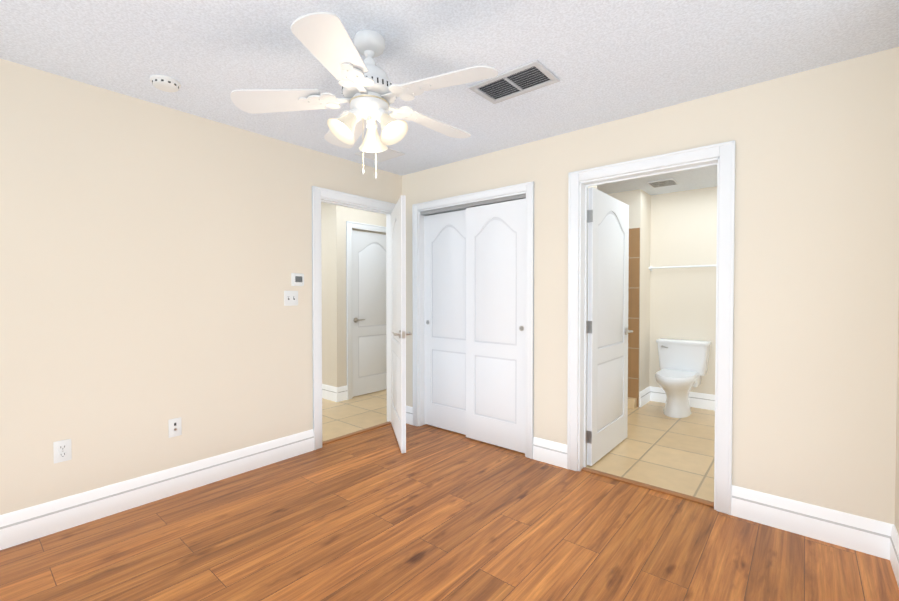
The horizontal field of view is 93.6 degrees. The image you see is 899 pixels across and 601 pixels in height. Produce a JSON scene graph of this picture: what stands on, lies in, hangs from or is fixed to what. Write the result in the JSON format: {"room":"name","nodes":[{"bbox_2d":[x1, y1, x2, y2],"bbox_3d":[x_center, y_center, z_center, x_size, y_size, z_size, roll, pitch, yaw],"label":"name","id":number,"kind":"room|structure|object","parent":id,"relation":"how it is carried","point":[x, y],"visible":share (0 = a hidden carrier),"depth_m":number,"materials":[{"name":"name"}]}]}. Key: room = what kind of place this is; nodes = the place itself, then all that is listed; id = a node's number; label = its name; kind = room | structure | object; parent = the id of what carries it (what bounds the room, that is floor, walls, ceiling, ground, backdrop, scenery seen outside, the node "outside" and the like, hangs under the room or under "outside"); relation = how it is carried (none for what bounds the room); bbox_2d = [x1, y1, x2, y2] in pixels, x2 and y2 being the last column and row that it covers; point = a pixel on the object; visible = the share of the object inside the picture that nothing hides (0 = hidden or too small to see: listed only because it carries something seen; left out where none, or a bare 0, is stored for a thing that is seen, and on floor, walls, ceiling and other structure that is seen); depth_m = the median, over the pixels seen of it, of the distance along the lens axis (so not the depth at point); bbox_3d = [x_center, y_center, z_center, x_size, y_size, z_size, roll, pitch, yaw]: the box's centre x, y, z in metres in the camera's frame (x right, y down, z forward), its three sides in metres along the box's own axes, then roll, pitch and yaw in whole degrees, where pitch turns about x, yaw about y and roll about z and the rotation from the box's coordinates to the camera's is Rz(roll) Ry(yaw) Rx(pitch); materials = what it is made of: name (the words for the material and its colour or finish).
{"room":"empty bedroom","nodes":[
{"label":"empty bedroom","id":0,"kind":"room"},
{"bbox_2d":[0,58,401,514],"bbox_3d":[-1.387,0.003,3.197,0.120,2.440,4.380,1,1,40],"label":"wall","id":1,"kind":"structure","parent":0,"point":[153,256],"depth_m":2.54,"materials":[{"name":"beige paint"}]},
{"bbox_2d":[53,439,71,463],"bbox_3d":[-2.088,0.812,2.277,0.008,0.116,0.072,1,1,40],"label":"duplex electrical outlet","id":2,"kind":"object","parent":1,"relation":"attached to","point":[62,450],"visible":1,"depth_m":2.27,"materials":[{"name":"white plastic"}]},
{"bbox_2d":[0,429,313,549],"bbox_3d":[-1.879,1.149,2.525,0.017,0.170,2.390,1,1,40],"label":"baseboard","id":3,"kind":"structure","parent":1,"relation":"attached to","point":[24,525],"depth_m":2.53,"materials":[{"name":"white wood"}]},
{"bbox_2d":[168,417,181,437],"bbox_3d":[-1.742,0.808,2.682,0.016,0.116,0.072,1,1,40],"label":"outlet plate","id":4,"kind":"object","parent":1,"relation":"attached to","point":[175,426],"visible":1,"depth_m":2.68,"materials":[{"name":"white plastic"}]},
{"bbox_2d":[284,291,297,305],"bbox_3d":[-1.229,-0.018,3.281,0.014,0.116,0.116,1,1,40],"label":"light switch","id":5,"kind":"object","parent":1,"relation":"attached to","point":[290,298],"visible":1,"depth_m":3.28,"materials":[{"name":"white plastic"}]},
{"bbox_2d":[291,273,303,285],"bbox_3d":[-1.190,-0.164,3.316,0.025,0.100,0.104,1,1,40],"label":"thermostat","id":6,"kind":"object","parent":1,"relation":"attached to","point":[297,279],"visible":1,"depth_m":3.30,"materials":[{"name":"white plastic"}]},
{"bbox_2d":[312,186,395,449],"bbox_3d":[-0.843,0.141,3.846,0.166,2.145,0.990,1,1,40],"label":"door frame","id":7,"kind":"structure","parent":1,"relation":"attached to","point":[328,196],"depth_m":3.47,"materials":[{"name":"white wood"}]},
{"bbox_2d":[391,195,411,452],"bbox_3d":[-0.459,0.185,3.724,0.148,2.035,0.821,0,1,-14],"label":"bedroom door","id":8,"kind":"structure","parent":1,"relation":"in","point":[398,318],"depth_m":3.47,"materials":[{"name":"white wood"}]},
{"bbox_2d":[321,202,385,386],"bbox_3d":[-1.525,-0.030,5.261,2.750,2.440,4.020,1,1,40],"label":"wall","id":9,"kind":"structure","parent":0,"point":[334,218],"depth_m":5.04,"materials":[{"name":"beige paint"}]},
{"bbox_2d":[322,384,339,401],"bbox_3d":[-1.936,1.102,5.485,1.617,0.170,0.019,1,1,40],"label":"baseboard","id":10,"kind":"structure","parent":9,"relation":"attached to","point":[332,393],"depth_m":5.03,"materials":[{"name":"white wood"}]},
{"bbox_2d":[346,221,385,399],"bbox_3d":[-0.933,0.115,5.412,0.023,2.145,0.920,1,1,40],"label":"door frame","id":11,"kind":"structure","parent":9,"relation":"attached to","point":[350,225],"depth_m":5.08,"materials":[{"name":"white wood"}]},
{"bbox_2d":[352,230,386,396],"bbox_3d":[-0.944,0.158,5.421,0.092,2.035,0.761,1,1,40],"label":"hall door","id":12,"kind":"structure","parent":9,"relation":"in","point":[369,353],"depth_m":5.35,"materials":[{"name":"white wood"}]},
{"bbox_2d":[0,389,898,600],"bbox_3d":[-0.357,1.244,3.749,6.270,0.061,6.520,1,1,40],"label":"floor","id":13,"kind":"structure","parent":0,"point":[430,514],"depth_m":2.21,"materials":[{"name":"brown wood"}]},
{"bbox_2d":[322,421,390,444],"bbox_3d":[-0.840,1.208,3.862,0.055,0.009,0.816,1,1,40],"label":"transition strip","id":14,"kind":"object","parent":13,"relation":"on","point":[386,423],"depth_m":3.82,"materials":[{"name":"brown wood"}]},
{"bbox_2d":[581,467,713,506],"bbox_3d":[1.284,1.225,2.802,0.824,0.009,0.055,1,1,40],"label":"transition strip","id":15,"kind":"object","parent":13,"relation":"on","point":[663,490],"depth_m":2.76,"materials":[{"name":"brown wood"}]},
{"bbox_2d":[655,338,710,417],"bbox_3d":[2.430,0.825,4.499,0.516,0.756,0.761,1,1,40],"label":"toilet","id":16,"kind":"object","parent":13,"relation":"on","point":[683,364],"visible":1,"depth_m":4.50,"materials":[{"name":"white ceramic"}]},
{"bbox_2d":[0,0,898,194],"bbox_3d":[-0.322,-1.265,3.712,6.420,0.080,6.570,1,1,40],"label":"ceiling","id":17,"kind":"structure","parent":0,"point":[604,61],"depth_m":2.04,"materials":[{"name":"white paint"}]},
{"bbox_2d":[150,75,180,91],"bbox_3d":[-1.558,-1.184,2.315,0.144,0.038,0.144,1,1,40],"label":"smoke detector","id":18,"kind":"object","parent":17,"relation":"attached to","point":[165,83],"visible":1,"depth_m":2.28,"materials":[{"name":"white plastic"}]},
{"bbox_2d":[230,12,497,178],"bbox_3d":[-0.332,-0.878,1.957,1.195,0.637,1.153,1,1,40],"label":"ceiling fan","id":19,"kind":"object","parent":17,"relation":"hanging from","point":[370,91],"visible":1,"depth_m":1.87,"materials":[{"name":"white"}]},
{"bbox_2d":[468,60,559,103],"bbox_3d":[0.354,-1.196,2.334,0.430,0.014,0.260,1,1,40],"label":"ceiling vent","id":20,"kind":"object","parent":17,"relation":"in","point":[523,79],"visible":1,"depth_m":2.32,"materials":[{"name":"grey metal"}]},
{"bbox_2d":[647,178,678,187],"bbox_3d":[2.239,-1.230,4.426,0.250,0.014,0.250,1,1,40],"label":"ceiling vent","id":21,"kind":"object","parent":17,"relation":"in","point":[662,183],"visible":0.98,"depth_m":4.41,"materials":[{"name":"white metal"}]},
{"bbox_2d":[587,185,596,356],"bbox_3d":[0.461,-0.010,4.034,1.630,2.440,0.720,1,1,40],"label":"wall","id":22,"kind":"structure","parent":0,"point":[595,186],"depth_m":3.63,"materials":[{"name":"beige paint"}]},
{"bbox_2d":[402,47,898,524],"bbox_3d":[0.914,0.005,3.104,3.520,2.440,0.120,1,1,40],"label":"wall","id":23,"kind":"structure","parent":0,"point":[816,291],"depth_m":2.25,"materials":[{"name":"beige paint"}]},
{"bbox_2d":[424,210,465,434],"bbox_3d":[-0.001,0.195,3.904,0.605,2.010,0.038,1,1,40],"label":"slider","id":24,"kind":"object","parent":23,"relation":"attached to","point":[444,320],"visible":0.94,"depth_m":3.91,"materials":[{"name":"white wood"}]},
{"bbox_2d":[412,181,533,458],"bbox_3d":[0.185,0.149,3.704,1.299,2.132,0.143,1,1,40],"label":"trim","id":25,"kind":"structure","parent":23,"relation":"attached to","point":[475,199],"depth_m":3.63,"materials":[{"name":"white painted wood"}]},
{"bbox_2d":[466,198,525,452],"bbox_3d":[0.385,0.201,3.522,0.605,2.010,0.038,1,1,40],"label":"slider","id":26,"kind":"object","parent":23,"relation":"attached to","point":[495,308],"visible":0.98,"depth_m":3.50,"materials":[{"name":"white wood"}]},
{"bbox_2d":[533,437,566,468],"bbox_3d":[0.756,1.139,3.166,0.281,0.170,0.016,1,1,40],"label":"baseboard","id":27,"kind":"structure","parent":23,"relation":"attached to","point":[547,451],"depth_m":3.16,"materials":[{"name":"white wood"}]},
{"bbox_2d":[586,187,632,465],"bbox_3d":[1.289,0.191,3.398,0.148,2.035,0.829,1,1,40],"label":"bathroom door","id":28,"kind":"structure","parent":23,"relation":"in","point":[608,331],"depth_m":3.31,"materials":[{"name":"white wood"}]},
{"bbox_2d":[567,140,735,514],"bbox_3d":[1.288,0.157,2.791,0.998,2.145,0.166,1,1,40],"label":"door frame","id":29,"kind":"structure","parent":23,"relation":"attached to","point":[723,153],"depth_m":2.61,"materials":[{"name":"white wood"}]},
{"bbox_2d":[731,485,889,557],"bbox_3d":[1.864,1.154,2.233,0.621,0.170,0.016,1,1,40],"label":"baseboard","id":30,"kind":"structure","parent":23,"relation":"attached to","point":[877,538],"depth_m":2.20,"materials":[{"name":"white wood"}]},
{"bbox_2d":[608,186,716,394],"bbox_3d":[2.420,-0.027,5.064,3.100,2.440,0.900,1,1,40],"label":"wall","id":31,"kind":"structure","parent":0,"point":[679,228],"depth_m":4.47,"materials":[{"name":"beige paint"}]},
{"bbox_2d":[628,228,639,408],"bbox_3d":[1.542,0.187,5.134,1.430,2.010,0.130,1,1,40],"label":"shower wall tile","id":32,"kind":"structure","parent":31,"relation":"attached to","point":[634,318],"depth_m":4.75,"materials":[{"name":"brown tile"}]},
{"bbox_2d":[639,386,651,406],"bbox_3d":[2.259,1.112,4.878,0.017,0.170,0.380,1,1,40],"label":"baseboard","id":33,"kind":"structure","parent":31,"relation":"attached to","point":[645,395],"depth_m":4.87,"materials":[{"name":"white wood"}]},
{"bbox_2d":[649,265,715,270],"bbox_3d":[2.677,-0.376,4.727,0.832,0.056,0.075,1,1,40],"label":"wall shelf","id":34,"kind":"object","parent":31,"relation":"attached to","point":[651,267],"visible":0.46,"depth_m":4.74,"materials":[{"name":"white plastic"}]},
{"bbox_2d":[652,387,714,410],"bbox_3d":[2.914,1.116,4.590,1.390,0.170,0.016,1,1,40],"label":"baseboard","id":35,"kind":"structure","parent":31,"relation":"attached to","point":[696,400],"depth_m":4.72,"materials":[{"name":"white wood"}]},
{"bbox_2d":[895,299,898,534],"bbox_3d":[1.036,0.045,0.609,0.120,2.440,3.540,1,1,40],"label":"wall","id":36,"kind":"structure","parent":0,"point":[897,481],"depth_m":1.98,"materials":[{"name":"beige paint"}]},
{"bbox_2d":[884,522,898,586],"bbox_3d":[1.032,1.178,0.729,0.017,0.170,3.390,1,1,40],"label":"baseboard","id":37,"kind":"structure","parent":36,"relation":"attached to","point":[891,537],"depth_m":1.98,"materials":[{"name":"white wood"}]}
]}

